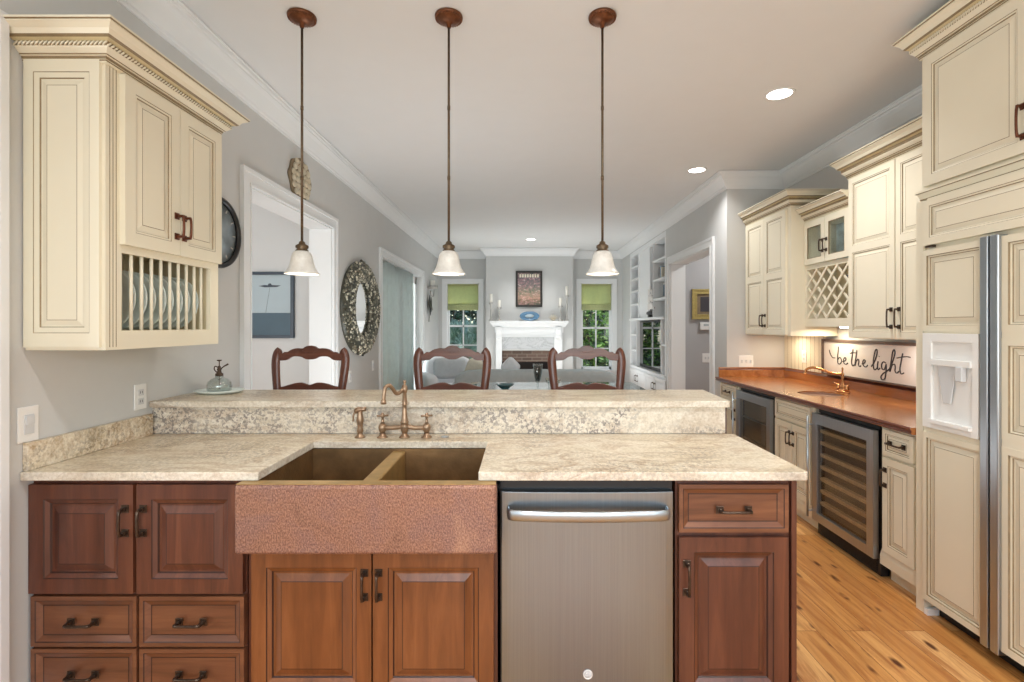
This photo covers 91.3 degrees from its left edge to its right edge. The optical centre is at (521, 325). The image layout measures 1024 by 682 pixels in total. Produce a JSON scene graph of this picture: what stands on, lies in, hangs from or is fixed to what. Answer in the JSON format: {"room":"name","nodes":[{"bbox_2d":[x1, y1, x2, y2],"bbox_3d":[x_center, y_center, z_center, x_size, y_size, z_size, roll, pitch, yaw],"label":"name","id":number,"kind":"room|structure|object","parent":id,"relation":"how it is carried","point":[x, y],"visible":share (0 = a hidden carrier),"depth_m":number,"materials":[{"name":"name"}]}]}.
{"room":"kitchen","nodes":[
{"label":"kitchen","id":0,"kind":"room"},
{"bbox_2d":[0,0,437,681],"bbox_3d":[-1.840,-0.065,4.000,0.200,2.970,13.200,0,0,0],"label":"wall","id":1,"kind":"structure","parent":0,"point":[73,390],"depth_m":2.31,"materials":[{"name":"grey paint"}]},
{"bbox_2d":[0,9,8,681],"bbox_3d":[-1.826,0.190,1.095,0.228,2.460,1.150,0,0,0],"label":"trim","id":2,"kind":"structure","parent":1,"relation":"attached to","point":[4,26],"depth_m":1.65,"materials":[{"name":"white paint"}]},
{"bbox_2d":[17,405,38,443],"bbox_3d":[-1.734,0.345,1.758,0.013,0.125,0.075,0,0,0],"label":"switch plate","id":3,"kind":"object","parent":1,"relation":"attached to","point":[27,417],"visible":1,"depth_m":1.75,"materials":[{"name":"white plastic"}]},
{"bbox_2d":[23,414,152,470],"bbox_3d":[-1.729,0.457,2.035,0.020,0.098,0.590,0,0,0],"label":"backsplash","id":4,"kind":"structure","parent":1,"relation":"attached to","point":[43,452],"depth_m":1.96,"materials":[{"name":"beige stone"}]},
{"bbox_2d":[3,14,249,349],"bbox_3d":[-1.549,-0.471,2.075,0.382,1.113,0.850,0,0,0],"label":"upper cabinet","id":5,"kind":"object","parent":1,"relation":"attached to","point":[122,146],"visible":1,"depth_m":1.76,"materials":[{"name":"beige paint"}]},
{"bbox_2d":[122,272,135,323],"bbox_3d":[-1.595,-0.104,1.935,0.236,0.236,0.029,0,0,7],"label":"plate","id":6,"kind":"object","parent":5,"relation":"in","point":[125,279],"visible":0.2,"depth_m":1.93,"materials":[{"name":"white ceramic"}]},
{"bbox_2d":[122,270,147,328],"bbox_3d":[-1.595,-0.104,1.987,0.236,0.236,0.029,0,0,5],"label":"plate","id":7,"kind":"object","parent":5,"relation":"in","point":[135,277],"visible":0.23,"depth_m":1.98,"materials":[{"name":"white ceramic"}]},
{"bbox_2d":[125,272,155,328],"bbox_3d":[-1.595,-0.104,2.038,0.236,0.236,0.029,0,0,6],"label":"plate","id":8,"kind":"object","parent":5,"relation":"in","point":[145,279],"visible":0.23,"depth_m":2.02,"materials":[{"name":"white ceramic"}]},
{"bbox_2d":[134,273,166,328],"bbox_3d":[-1.595,-0.104,2.090,0.236,0.236,0.029,0,0,4],"label":"plate","id":9,"kind":"object","parent":5,"relation":"in","point":[155,280],"visible":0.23,"depth_m":2.08,"materials":[{"name":"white ceramic"}]},
{"bbox_2d":[144,274,173,328],"bbox_3d":[-1.595,-0.104,2.141,0.236,0.236,0.029,0,0,6],"label":"plate","id":10,"kind":"object","parent":5,"relation":"in","point":[165,283],"visible":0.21,"depth_m":2.13,"materials":[{"name":"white ceramic"}]},
{"bbox_2d":[153,275,182,328],"bbox_3d":[-1.595,-0.104,2.193,0.236,0.236,0.029,0,0,5],"label":"plate","id":11,"kind":"object","parent":5,"relation":"in","point":[173,283],"visible":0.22,"depth_m":2.18,"materials":[{"name":"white ceramic"}]},
{"bbox_2d":[163,276,189,328],"bbox_3d":[-1.595,-0.104,2.244,0.236,0.236,0.029,0,0,5],"label":"plate","id":12,"kind":"object","parent":5,"relation":"in","point":[182,286],"visible":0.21,"depth_m":2.23,"materials":[{"name":"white ceramic"}]},
{"bbox_2d":[171,278,198,328],"bbox_3d":[-1.595,-0.104,2.296,0.236,0.236,0.029,0,0,4],"label":"plate","id":13,"kind":"object","parent":5,"relation":"in","point":[182,323],"visible":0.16,"depth_m":2.29,"materials":[{"name":"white ceramic"}]},
{"bbox_2d":[134,383,146,410],"bbox_3d":[-1.736,0.322,2.275,0.008,0.115,0.072,0,0,0],"label":"outlet plate","id":14,"kind":"object","parent":1,"relation":"attached to","point":[140,390],"visible":1,"depth_m":2.27,"materials":[{"name":"white plastic"}]},
{"bbox_2d":[218,198,240,267],"bbox_3d":[-1.723,-0.535,2.845,0.034,0.410,0.410,0,0,0],"label":"wall clock","id":15,"kind":"object","parent":1,"relation":"attached to","point":[231,230],"visible":0.36,"depth_m":2.94,"materials":[{"name":"black plastic"}]},
{"bbox_2d":[240,164,338,389],"bbox_3d":[-1.826,0.212,3.875,0.228,2.415,1.590,0,0,0],"label":"trim","id":16,"kind":"structure","parent":1,"relation":"attached to","point":[323,239],"depth_m":4.34,"materials":[{"name":"white paint"}]},
{"bbox_2d":[287,158,311,199],"bbox_3d":[-1.721,-1.140,3.900,0.038,0.336,0.388,0,0,0],"label":"wall plaque","id":17,"kind":"object","parent":1,"relation":"attached to","point":[294,170],"visible":0.9,"depth_m":3.83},
{"bbox_2d":[340,259,380,355],"bbox_3d":[-1.695,-0.192,5.374,0.090,1.038,1.214,0,0,0],"label":"mirror","id":18,"kind":"object","parent":1,"relation":"attached to","point":[360,308],"visible":1,"depth_m":5.25,"materials":[{"name":"silver metal"}]},
{"bbox_2d":[356,281,368,333],"bbox_3d":[-1.731,-0.190,5.370,0.006,0.600,0.560,0,0,0],"label":"mirror glass","id":19,"kind":"object","parent":18,"relation":"attached to","point":[362,299],"depth_m":5.42,"materials":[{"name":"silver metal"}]},
{"bbox_2d":[379,247,424,389],"bbox_3d":[-1.826,0.230,7.425,0.228,2.380,2.710,0,0,0],"label":"trim","id":20,"kind":"structure","parent":1,"relation":"attached to","point":[384,255],"depth_m":7.59,"materials":[{"name":"white paint"}]},
{"bbox_2d":[413,276,415,389],"bbox_3d":[-1.860,0.280,7.425,0.060,2.240,2.480,0,0,0],"label":"door","id":21,"kind":"structure","parent":1,"relation":"in","point":[414,278],"depth_m":8.56,"materials":[{"name":"white paint"}]},
{"bbox_2d":[383,261,413,389],"bbox_3d":[-1.789,0.280,7.244,0.092,2.240,1.952,0,0,0],"label":"curtain","id":22,"kind":"object","parent":21,"relation":"hanging from","point":[398,319],"visible":0.62,"depth_m":7.15,"materials":[{"name":"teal fabric"}]},
{"bbox_2d":[428,280,437,321],"bbox_3d":[-1.670,-0.471,9.319,0.170,0.787,0.433,0,0,0],"label":"wall sconce","id":23,"kind":"object","parent":1,"relation":"attached to","point":[432,282],"visible":1,"depth_m":9.23,"materials":[{"name":"grey metal"}]},
{"bbox_2d":[116,0,921,258],"bbox_3d":[0.470,-1.471,3.900,4.420,0.152,13.000,0,0,0],"label":"trim","id":24,"kind":"structure","parent":1,"relation":"attached to","point":[176,23],"depth_m":3.92,"materials":[{"name":"white paint"}]},
{"bbox_2d":[252,203,308,389],"bbox_3d":[-3.520,-0.065,2.635,3.160,2.970,4.870,0,0,0],"label":"wall","id":25,"kind":"structure","parent":0,"point":[275,237],"depth_m":4.95,"materials":[{"name":"paint"}]},
{"bbox_2d":[252,272,294,337],"bbox_3d":[-2.660,-0.207,4.935,0.820,0.655,0.030,0,0,0],"label":"framed picture","id":26,"kind":"object","parent":25,"relation":"attached to","point":[273,293],"visible":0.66,"depth_m":4.94},
{"bbox_2d":[496,481,499,491],"bbox_3d":[-0.395,0.901,2.431,2.690,1.038,0.118,0,0,0],"label":"wall","id":27,"kind":"structure","parent":0,"point":[497,482],"depth_m":2.37,"materials":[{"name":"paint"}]},
{"bbox_2d":[152,408,726,433],"bbox_3d":[-0.388,0.444,2.360,2.702,0.124,0.022,0,0,0],"label":"granite riser","id":28,"kind":"object","parent":27,"relation":"attached to","point":[165,420],"visible":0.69,"depth_m":2.35,"materials":[{"name":"beige stone"}]},
{"bbox_2d":[149,390,729,407],"bbox_3d":[-0.369,0.366,2.545,2.738,0.030,0.430,0,0,0],"label":"bar ledge","id":29,"kind":"object","parent":27,"relation":"on","point":[245,398],"visible":0.91,"depth_m":2.42,"materials":[{"name":"beige stone"}]},
{"bbox_2d":[193,387,244,393],"bbox_3d":[-1.585,0.342,2.620,0.244,0.018,0.195,0,0,0],"label":"serving tray","id":30,"kind":"object","parent":29,"relation":"on","point":[223,390],"visible":1,"depth_m":2.66,"materials":[{"name":"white ceramic"}]},
{"bbox_2d":[206,360,232,388],"bbox_3d":[-1.580,0.262,2.610,0.120,0.173,0.120,0,0,0],"label":"spray bottle","id":31,"kind":"object","parent":30,"relation":"on","point":[219,373],"visible":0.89,"depth_m":2.60,"materials":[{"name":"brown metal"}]},
{"bbox_2d":[486,256,572,368],"bbox_3d":[0.150,-0.065,10.200,1.740,2.970,0.400,0,0,0],"label":"wall","id":32,"kind":"structure","parent":0,"point":[557,271],"depth_m":10.00,"materials":[{"name":"grey paint"}]},
{"bbox_2d":[516,271,541,306],"bbox_3d":[0.140,-0.740,9.985,0.530,0.720,0.030,0,0,0],"label":"framed poster","id":33,"kind":"object","parent":32,"relation":"attached to","point":[528,283],"visible":1,"depth_m":9.99,"materials":[{"name":"multicoloured paper"}]},
{"bbox_2d":[490,321,568,368],"bbox_3d":[0.140,0.660,9.912,1.550,1.520,0.175,0,0,0],"label":"fireplace mantel","id":34,"kind":"object","parent":32,"relation":"attached to","point":[509,334],"visible":0.84,"depth_m":9.92,"materials":[{"name":"white paint"}]},
{"bbox_2d":[520,311,538,320],"bbox_3d":[0.150,-0.197,9.922,0.390,0.187,0.032,0,0,0],"label":"platter","id":35,"kind":"object","parent":34,"relation":"on","point":[529,315],"visible":1,"depth_m":9.92,"materials":[{"name":"ceramic"}]},
{"bbox_2d":[490,321,568,326],"bbox_3d":[0.140,-0.040,9.912,1.550,0.120,0.175,0,0,0],"label":"mantel shelf","id":36,"kind":"object","parent":34,"relation":"attached to","point":[494,323],"depth_m":9.84,"materials":[{"name":"white paint"}]},
{"bbox_2d":[438,259,621,375],"bbox_3d":[0.430,-0.065,10.500,4.340,2.970,0.200,0,0,0],"label":"wall","id":37,"kind":"structure","parent":0,"point":[472,268],"depth_m":10.40,"materials":[{"name":"grey paint"}]},
{"bbox_2d":[442,279,483,352],"bbox_3d":[-1.230,0.020,10.470,0.900,2.000,0.260,0,0,0],"label":"window","id":38,"kind":"structure","parent":37,"relation":"in","point":[446,325],"depth_m":10.38,"materials":[{"name":"white paint"}]},
{"bbox_2d":[448,284,477,309],"bbox_3d":[-1.230,-0.601,10.433,0.630,0.546,0.048,0,0,0],"label":"roman shade","id":39,"kind":"object","parent":38,"relation":"attached to","point":[460,296],"visible":1,"depth_m":10.44,"materials":[{"name":"green fabric"}]},
{"bbox_2d":[576,279,616,374],"bbox_3d":[1.550,0.020,10.470,0.880,2.000,0.260,0,0,0],"label":"window","id":40,"kind":"structure","parent":37,"relation":"in","point":[612,367],"depth_m":10.38,"materials":[{"name":"white paint"}]},
{"bbox_2d":[582,284,610,309],"bbox_3d":[1.550,-0.601,10.433,0.610,0.546,0.048,0,0,0],"label":"roman shade","id":41,"kind":"object","parent":40,"relation":"attached to","point":[594,296],"visible":1,"depth_m":10.44,"materials":[{"name":"green fabric"}]},
{"bbox_2d":[181,0,949,250],"bbox_3d":[-0.100,-1.600,3.900,10.200,0.100,13.400,0,0,0],"label":"ceiling","id":42,"kind":"structure","parent":0,"point":[686,82],"depth_m":3.29,"materials":[{"name":"paint"}]},
{"bbox_2d":[284,7,319,275],"bbox_3d":[-1.100,-0.904,2.500,0.166,1.292,0.166,0,0,0],"label":"pendant light","id":43,"kind":"object","parent":42,"relation":"hanging from","point":[301,263],"visible":1,"depth_m":2.48,"materials":[{"name":"white glass"}]},
{"bbox_2d":[432,7,464,275],"bbox_3d":[-0.366,-0.904,2.500,0.166,1.292,0.166,0,0,0],"label":"pendant light","id":44,"kind":"object","parent":42,"relation":"hanging from","point":[448,264],"visible":1,"depth_m":2.48,"materials":[{"name":"white glass"}]},
{"bbox_2d":[586,7,618,275],"bbox_3d":[0.402,-0.904,2.500,0.166,1.292,0.166,0,0,0],"label":"pendant light","id":45,"kind":"object","parent":42,"relation":"hanging from","point":[602,263],"visible":1,"depth_m":2.49,"materials":[{"name":"white glass"}]},
{"bbox_2d":[687,167,706,173],"bbox_3d":[1.740,-1.547,4.970,0.190,0.006,0.190,0,0,0],"label":"recessed light","id":46,"kind":"object","parent":42,"relation":"in","point":[696,169],"visible":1,"depth_m":4.97,"materials":[{"name":"white plastic"}]},
{"bbox_2d":[764,87,795,100],"bbox_3d":[1.720,-1.547,3.340,0.190,0.006,0.190,0,0,0],"label":"recessed light","id":47,"kind":"object","parent":42,"relation":"in","point":[782,93],"visible":1,"depth_m":3.34,"materials":[{"name":"white plastic"}]},
{"bbox_2d":[622,189,745,396],"bbox_3d":[2.335,-0.065,7.745,0.500,2.970,5.310,0,0,0],"label":"wall","id":48,"kind":"structure","parent":0,"point":[718,217],"depth_m":5.20,"materials":[{"name":"grey paint"}]},
{"bbox_2d":[667,236,714,394],"bbox_3d":[2.171,0.225,6.250,0.228,2.390,1.700,0,0,0],"label":"trim","id":49,"kind":"structure","parent":48,"relation":"attached to","point":[676,263],"depth_m":6.99,"materials":[{"name":"white paint"}]},
{"bbox_2d":[719,367,915,401],"bbox_3d":[2.340,0.467,3.809,0.679,0.095,2.558,0,0,0],"label":"backsplash","id":50,"kind":"structure","parent":48,"relation":"attached to","point":[888,390],"depth_m":4.41,"materials":[{"name":"brown wood"}]},
{"bbox_2d":[685,189,783,391],"bbox_3d":[3.442,-0.065,6.165,2.315,2.970,2.150,0,0,0],"label":"wall","id":51,"kind":"structure","parent":0,"point":[696,272],"depth_m":7.13,"materials":[{"name":"beige paint"}]},
{"bbox_2d":[692,289,708,318],"bbox_3d":[2.630,-0.310,7.115,0.420,0.430,0.030,0,0,0],"label":"picture","id":52,"kind":"object","parent":51,"relation":"attached to","point":[700,297],"visible":0.52,"depth_m":7.11,"materials":[{"name":"gold"}]},
{"bbox_2d":[697,294,708,313],"bbox_3d":[2.630,-0.310,7.123,0.280,0.290,0.011,0,0,0],"label":"print","id":53,"kind":"object","parent":52,"relation":"attached to","point":[702,299],"depth_m":7.12,"materials":[{"name":"grey paper"}]},
{"bbox_2d":[739,356,752,366],"bbox_3d":[2.280,0.360,5.084,0.145,0.115,0.012,0,0,0],"label":"switch plate","id":54,"kind":"object","parent":51,"relation":"attached to","point":[744,361],"visible":1,"depth_m":5.08,"materials":[{"name":"white plastic"}]},
{"bbox_2d":[786,166,915,342],"bbox_3d":[2.780,-0.065,1.245,0.200,2.970,7.690,0,0,0],"label":"wall","id":55,"kind":"structure","parent":0,"point":[829,177],"depth_m":4.33,"materials":[{"name":"grey paint"}]},
{"bbox_2d":[737,189,840,335],"bbox_3d":[2.433,-0.527,4.617,0.486,1.225,0.935,0,0,0],"label":"upper cabinet","id":56,"kind":"object","parent":55,"relation":"attached to","point":[775,268],"visible":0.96,"depth_m":4.39,"materials":[{"name":"beige paint"}]},
{"bbox_2d":[784,336,825,372],"bbox_3d":[2.673,0.209,4.745,0.012,0.420,0.680,0,0,0],"label":"backsplash","id":57,"kind":"structure","parent":55,"relation":"attached to","point":[793,345],"depth_m":4.77,"materials":[{"name":"beige paint"}]},
{"bbox_2d":[795,189,847,326],"bbox_3d":[2.494,-0.492,3.932,0.364,0.995,0.612,0,0,0],"label":"wine rack cabinet","id":58,"kind":"object","parent":55,"relation":"attached to","point":[825,218],"visible":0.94,"depth_m":4.06,"materials":[{"name":"beige paint"}]},
{"bbox_2d":[821,339,915,387],"bbox_3d":[2.648,0.266,3.590,0.028,0.305,1.620,0,0,0],"label":"wall sign","id":59,"kind":"object","parent":55,"relation":"attached to","point":[893,363],"visible":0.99,"depth_m":3.77,"materials":[{"name":"grey"}]},
{"bbox_2d":[829,116,921,339],"bbox_3d":[2.478,-0.557,3.122,0.396,1.285,1.180,0,0,0],"label":"upper cabinet","id":60,"kind":"object","parent":55,"relation":"attached to","point":[883,175],"visible":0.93,"depth_m":3.24,"materials":[{"name":"beige paint"}]},
{"bbox_2d":[892,0,1023,200],"bbox_3d":[2.305,-1.050,2.082,0.746,0.840,1.061,0,0,0],"label":"upper cabinet","id":61,"kind":"object","parent":55,"relation":"attached to","point":[971,52],"visible":1,"depth_m":2.23,"materials":[{"name":"beige paint"}]},
{"bbox_2d":[797,515,1023,681],"bbox_3d":[-0.100,1.450,3.900,10.200,0.060,13.400,0,0,0],"label":"floor","id":62,"kind":"structure","parent":0,"point":[855,623],"depth_m":2.32,"materials":[{"name":"brown wood"}]},
{"bbox_2d":[28,481,248,681],"bbox_3d":[-1.357,0.979,2.036,0.761,0.882,0.628,0,0,0],"label":"base cabinet","id":63,"kind":"object","parent":62,"relation":"on","point":[129,581],"visible":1,"depth_m":1.76,"materials":[{"name":"brown wood"}]},
{"bbox_2d":[20,434,807,480],"bbox_3d":[-0.372,0.521,2.039,2.732,0.030,0.618,0,0,0],"label":"countertop","id":64,"kind":"structure","parent":63,"relation":"on","point":[155,457],"depth_m":1.95,"materials":[{"name":"beige stone"}]},
{"bbox_2d":[352,407,366,438],"bbox_3d":[-0.736,0.436,2.269,0.050,0.139,0.051,0,0,44],"label":"sprayer","id":65,"kind":"object","parent":64,"relation":"on","point":[359,410],"visible":1,"depth_m":2.26,"materials":[{"name":"orange metal"}]},
{"bbox_2d":[235,448,496,553],"bbox_3d":[-0.530,0.656,1.952,0.890,0.238,0.525,0,0,0],"label":"farmhouse sink","id":66,"kind":"object","parent":64,"relation":"in","point":[323,500],"visible":0.98,"depth_m":1.69,"materials":[{"name":"orange metal"}]},
{"bbox_2d":[260,448,485,479],"bbox_3d":[-0.530,0.647,1.972,0.830,0.216,0.485,0,0,0],"label":"basin","id":67,"kind":"object","parent":66,"relation":"in","point":[317,463],"depth_m":2.19,"materials":[{"name":"orange metal"}]},
{"bbox_2d":[377,380,432,438],"bbox_3d":[-0.533,0.375,2.234,0.252,0.262,0.124,0,0,0],"label":"bridge faucet","id":68,"kind":"object","parent":64,"relation":"on","point":[404,426],"visible":1,"depth_m":2.26,"materials":[{"name":"orange metal"}]},
{"bbox_2d":[271,345,349,389],"bbox_3d":[-1.372,0.774,3.026,0.508,1.294,0.480,0,0,0],"label":"bar stool","id":69,"kind":"object","parent":62,"relation":"on","point":[308,352],"visible":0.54,"depth_m":3.23,"materials":[{"name":"brown wood"}]},
{"bbox_2d":[249,492,499,681],"bbox_3d":[-0.529,1.101,2.036,0.885,0.638,0.628,0,0,0],"label":"base cabinet","id":70,"kind":"object","parent":62,"relation":"on","point":[313,617],"visible":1,"depth_m":1.76,"materials":[{"name":"brown wood"}]},
{"bbox_2d":[415,357,468,389],"bbox_3d":[-1.136,0.970,8.264,1.140,0.900,0.930,0,0,-25],"label":"armchair","id":71,"kind":"object","parent":62,"relation":"on","point":[429,378],"visible":0.13,"depth_m":8.32,"materials":[{"name":"white fabric"}]},
{"bbox_2d":[433,358,466,378],"bbox_3d":[-1.160,0.685,8.120,0.560,0.349,0.224,0,0,-16],"label":"pillow","id":72,"kind":"object","parent":71,"relation":"on","point":[443,368],"visible":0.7,"depth_m":8.03,"materials":[{"name":"grey fabric"}]},
{"bbox_2d":[413,345,490,389],"bbox_3d":[-0.452,0.774,3.026,0.508,1.294,0.480,0,0,0],"label":"bar stool","id":73,"kind":"object","parent":62,"relation":"on","point":[452,352],"visible":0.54,"depth_m":3.23,"materials":[{"name":"brown wood"}]},
{"bbox_2d":[452,369,615,384],"bbox_3d":[0.190,1.008,7.234,2.420,0.825,0.991,0,0,0],"label":"sofa","id":74,"kind":"object","parent":62,"relation":"on","point":[496,375],"visible":0.12,"depth_m":6.76,"materials":[{"name":"grey fabric"}]},
{"bbox_2d":[465,358,482,370],"bbox_3d":[-0.660,0.680,7.340,0.411,0.416,0.193,0,0,6],"label":"pillow","id":75,"kind":"object","parent":74,"relation":"on","point":[472,364],"visible":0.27,"depth_m":7.26,"materials":[{"name":"beige fabric"}]},
{"bbox_2d":[501,357,519,368],"bbox_3d":[-0.170,0.600,7.360,0.283,0.289,0.166,0,0,2],"label":"pillow","id":76,"kind":"object","parent":74,"relation":"on","point":[510,363],"visible":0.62,"depth_m":7.29,"materials":[{"name":"white fabric"}]},
{"bbox_2d":[470,382,645,389],"bbox_3d":[0.350,1.042,5.340,1.900,0.755,1.220,0,0,0],"label":"dining table","id":77,"kind":"object","parent":62,"relation":"on","point":[492,385],"visible":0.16,"depth_m":5.59,"materials":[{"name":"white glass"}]},
{"bbox_2d":[500,481,672,681],"bbox_3d":[0.230,0.979,2.019,0.615,0.882,0.662,0,0,0],"label":"dishwasher","id":78,"kind":"object","parent":62,"relation":"on","point":[586,567],"visible":0.99,"depth_m":1.75,"materials":[{"name":"silver metal"}]},
{"bbox_2d":[548,345,625,389],"bbox_3d":[0.420,0.774,3.026,0.508,1.294,0.480,0,0,0],"label":"bar stool","id":79,"kind":"object","parent":62,"relation":"on","point":[586,352],"visible":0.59,"depth_m":3.23,"materials":[{"name":"brown wood"}]},
{"bbox_2d":[629,231,665,389],"bbox_3d":[2.222,0.020,8.438,0.387,2.800,2.405,0,0,0],"label":"bookcase","id":80,"kind":"object","parent":62,"relation":"on","point":[645,262],"visible":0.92,"depth_m":8.46,"materials":[{"name":"white paint"}]},
{"bbox_2d":[640,321,660,371],"bbox_3d":[2.170,0.320,8.330,0.051,0.800,1.560,0,0,0],"label":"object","id":81,"kind":"object","parent":80,"relation":"in","point":[650,331],"visible":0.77,"depth_m":8.34,"materials":[{"name":"glass"}]},
{"bbox_2d":[646,285,654,316],"bbox_3d":[2.105,-0.404,8.159,0.080,0.524,0.482,0,0,0],"label":"model","id":82,"kind":"object","parent":80,"relation":"on","point":[650,298],"visible":0.94,"depth_m":8.14},
{"bbox_2d":[720,382,742,438],"bbox_3d":[2.320,0.989,4.860,0.711,0.863,0.430,0,0,0],"label":"base cabinet","id":83,"kind":"object","parent":62,"relation":"on","point":[726,389],"visible":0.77,"depth_m":4.81,"materials":[{"name":"beige paint"}]},
{"bbox_2d":[672,481,796,681],"bbox_3d":[0.756,0.979,2.036,0.423,0.882,0.628,0,0,0],"label":"base cabinet","id":84,"kind":"object","parent":62,"relation":"on","point":[735,542],"visible":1,"depth_m":1.76,"materials":[{"name":"brown wood"}]},
{"bbox_2d":[732,387,774,454],"bbox_3d":[2.278,0.990,4.317,0.675,0.849,0.629,0,0,0],"label":"beverage cooler","id":85,"kind":"object","parent":62,"relation":"on","point":[758,415],"visible":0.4,"depth_m":4.33,"materials":[{"name":"grey metal"}]},
{"bbox_2d":[741,415,765,425],"bbox_3d":[2.019,0.819,4.317,0.032,0.008,0.505,0,0,0],"label":"shelf","id":86,"kind":"object","parent":85,"relation":"attached to","point":[754,419],"depth_m":4.34,"materials":[{"name":"black glass"}]},
{"bbox_2d":[741,436,765,448],"bbox_3d":[2.019,1.008,4.317,0.032,0.008,0.505,0,0,0],"label":"shelf","id":87,"kind":"object","parent":85,"relation":"attached to","point":[751,439],"depth_m":4.34,"materials":[{"name":"black metal"}]},
{"bbox_2d":[775,397,819,528],"bbox_3d":[2.320,0.989,3.712,0.711,0.863,0.545,0,0,0],"label":"base cabinet","id":88,"kind":"object","parent":62,"relation":"on","point":[790,417],"visible":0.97,"depth_m":3.65,"materials":[{"name":"beige paint"}]},
{"bbox_2d":[715,377,915,434],"bbox_3d":[2.320,0.533,3.808,0.713,0.037,2.556,0,0,0],"label":"countertop","id":89,"kind":"structure","parent":88,"relation":"on","point":[896,414],"depth_m":3.45,"materials":[{"name":"brown wood"}]},
{"bbox_2d":[799,392,842,396],"bbox_3d":[2.270,0.580,3.800,0.302,0.120,0.302,0,0,0],"label":"bar sink","id":90,"kind":"object","parent":89,"relation":"in","point":[804,393],"visible":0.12,"depth_m":3.81,"materials":[{"name":"orange metal"}]},
{"bbox_2d":[803,366,849,392],"bbox_3d":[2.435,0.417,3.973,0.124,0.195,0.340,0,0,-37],"label":"bar faucet","id":91,"kind":"object","parent":89,"relation":"on","point":[842,388],"visible":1,"depth_m":3.92,"materials":[{"name":"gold metal"}]},
{"bbox_2d":[806,409,889,575],"bbox_3d":[2.278,0.990,3.123,0.675,0.849,0.599,0,0,0],"label":"wine cooler","id":92,"kind":"object","parent":62,"relation":"on","point":[846,451],"visible":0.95,"depth_m":3.10,"materials":[{"name":"silver metal"}]},
{"bbox_2d":[820,429,865,448],"bbox_3d":[2.019,0.705,3.123,0.032,0.022,0.475,0,0,0],"label":"shelf","id":93,"kind":"object","parent":92,"relation":"attached to","point":[845,438],"depth_m":3.13,"materials":[{"name":"brown wood"}]},
{"bbox_2d":[820,441,865,462],"bbox_3d":[2.019,0.785,3.123,0.032,0.022,0.475,0,0,0],"label":"shelf","id":94,"kind":"object","parent":92,"relation":"attached to","point":[860,456],"depth_m":3.13,"materials":[{"name":"brown wood"}]},
{"bbox_2d":[820,453,865,475],"bbox_3d":[2.019,0.866,3.123,0.032,0.022,0.475,0,0,0],"label":"shelf","id":95,"kind":"object","parent":92,"relation":"attached to","point":[859,469],"depth_m":3.13,"materials":[{"name":"brown wood"}]},
{"bbox_2d":[820,465,865,489],"bbox_3d":[2.019,0.947,3.123,0.032,0.022,0.475,0,0,0],"label":"shelf","id":96,"kind":"object","parent":92,"relation":"attached to","point":[854,480],"depth_m":3.13,"materials":[{"name":"brown wood"}]},
{"bbox_2d":[820,477,865,503],"bbox_3d":[2.019,1.028,3.123,0.032,0.022,0.475,0,0,0],"label":"shelf","id":97,"kind":"object","parent":92,"relation":"attached to","point":[832,482],"depth_m":3.13,"materials":[{"name":"brown wood"}]},
{"bbox_2d":[820,489,865,517],"bbox_3d":[2.019,1.108,3.123,0.032,0.022,0.475,0,0,0],"label":"shelf","id":98,"kind":"object","parent":92,"relation":"attached to","point":[833,495],"depth_m":3.13,"materials":[{"name":"brown wood"}]},
{"bbox_2d":[820,501,865,531],"bbox_3d":[2.019,1.189,3.123,0.032,0.022,0.475,0,0,0],"label":"shelf","id":99,"kind":"object","parent":92,"relation":"attached to","point":[836,509],"depth_m":3.12,"materials":[{"name":"brown wood"}]},
{"bbox_2d":[818,523,889,575],"bbox_3d":[2.048,1.367,3.123,0.054,0.094,0.599,0,0,0],"label":"grille","id":100,"kind":"object","parent":92,"relation":"attached to","point":[875,565],"depth_m":3.03,"materials":[{"name":"black plastic"}]},
{"bbox_2d":[879,427,915,595],"bbox_3d":[2.320,0.989,2.667,0.711,0.863,0.275,0,0,0],"label":"base cabinet","id":101,"kind":"object","parent":62,"relation":"on","point":[898,551],"visible":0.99,"depth_m":2.65,"materials":[{"name":"beige paint"}]},
{"bbox_2d":[916,201,939,612],"bbox_3d":[2.333,0.400,2.502,0.685,2.040,0.047,0,0,0],"label":"end panel","id":102,"kind":"object","parent":62,"relation":"on","point":[921,603],"visible":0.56,"depth_m":2.50,"materials":[{"name":"beige paint"}]},
{"bbox_2d":[922,168,1023,672],"bbox_3d":[2.312,0.395,2.008,0.725,2.050,0.930,0,0,0],"label":"refrigerator","id":103,"kind":"object","parent":62,"relation":"on","point":[973,235],"visible":1,"depth_m":2.18,"materials":[{"name":"beige paint"}]},
{"label":"outside","id":104,"kind":"structure","parent":0,"visible":0},
{"bbox_3d":[0.000,1.620,18.325,24.000,0.100,15.350,0,0,0],"label":"lawn","id":105,"kind":"structure","parent":104,"visible":0},
{"bbox_2d":[450,317,476,359],"bbox_3d":[-1.341,0.647,12.132,1.844,1.852,1.910,0,0,0],"label":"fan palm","id":106,"kind":"object","parent":105,"relation":"on","point":[453,334],"visible":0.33,"depth_m":12.08,"materials":[{"name":"green plant"}]},
{"bbox_2d":[450,310,476,346],"bbox_3d":[-2.266,-1.026,16.602,4.925,5.567,1.997,0,0,7],"label":"tree","id":107,"kind":"object","parent":105,"relation":"on","point":[458,315],"visible":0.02,"depth_m":16.03,"materials":[{"name":"green plant"}]},
{"bbox_2d":[450,319,476,351],"bbox_3d":[-1.898,0.647,14.209,1.926,1.854,1.939,0,0,0],"label":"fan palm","id":108,"kind":"object","parent":105,"relation":"on","point":[474,340],"visible":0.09,"depth_m":14.01,"materials":[{"name":"green plant"}]},
{"bbox_2d":[583,310,608,365],"bbox_3d":[1.603,0.223,12.209,1.311,2.954,1.271,0,0,-40],"label":"shrub","id":109,"kind":"object","parent":105,"relation":"on","point":[601,333],"visible":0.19,"depth_m":11.86,"materials":[{"name":"green plant"}]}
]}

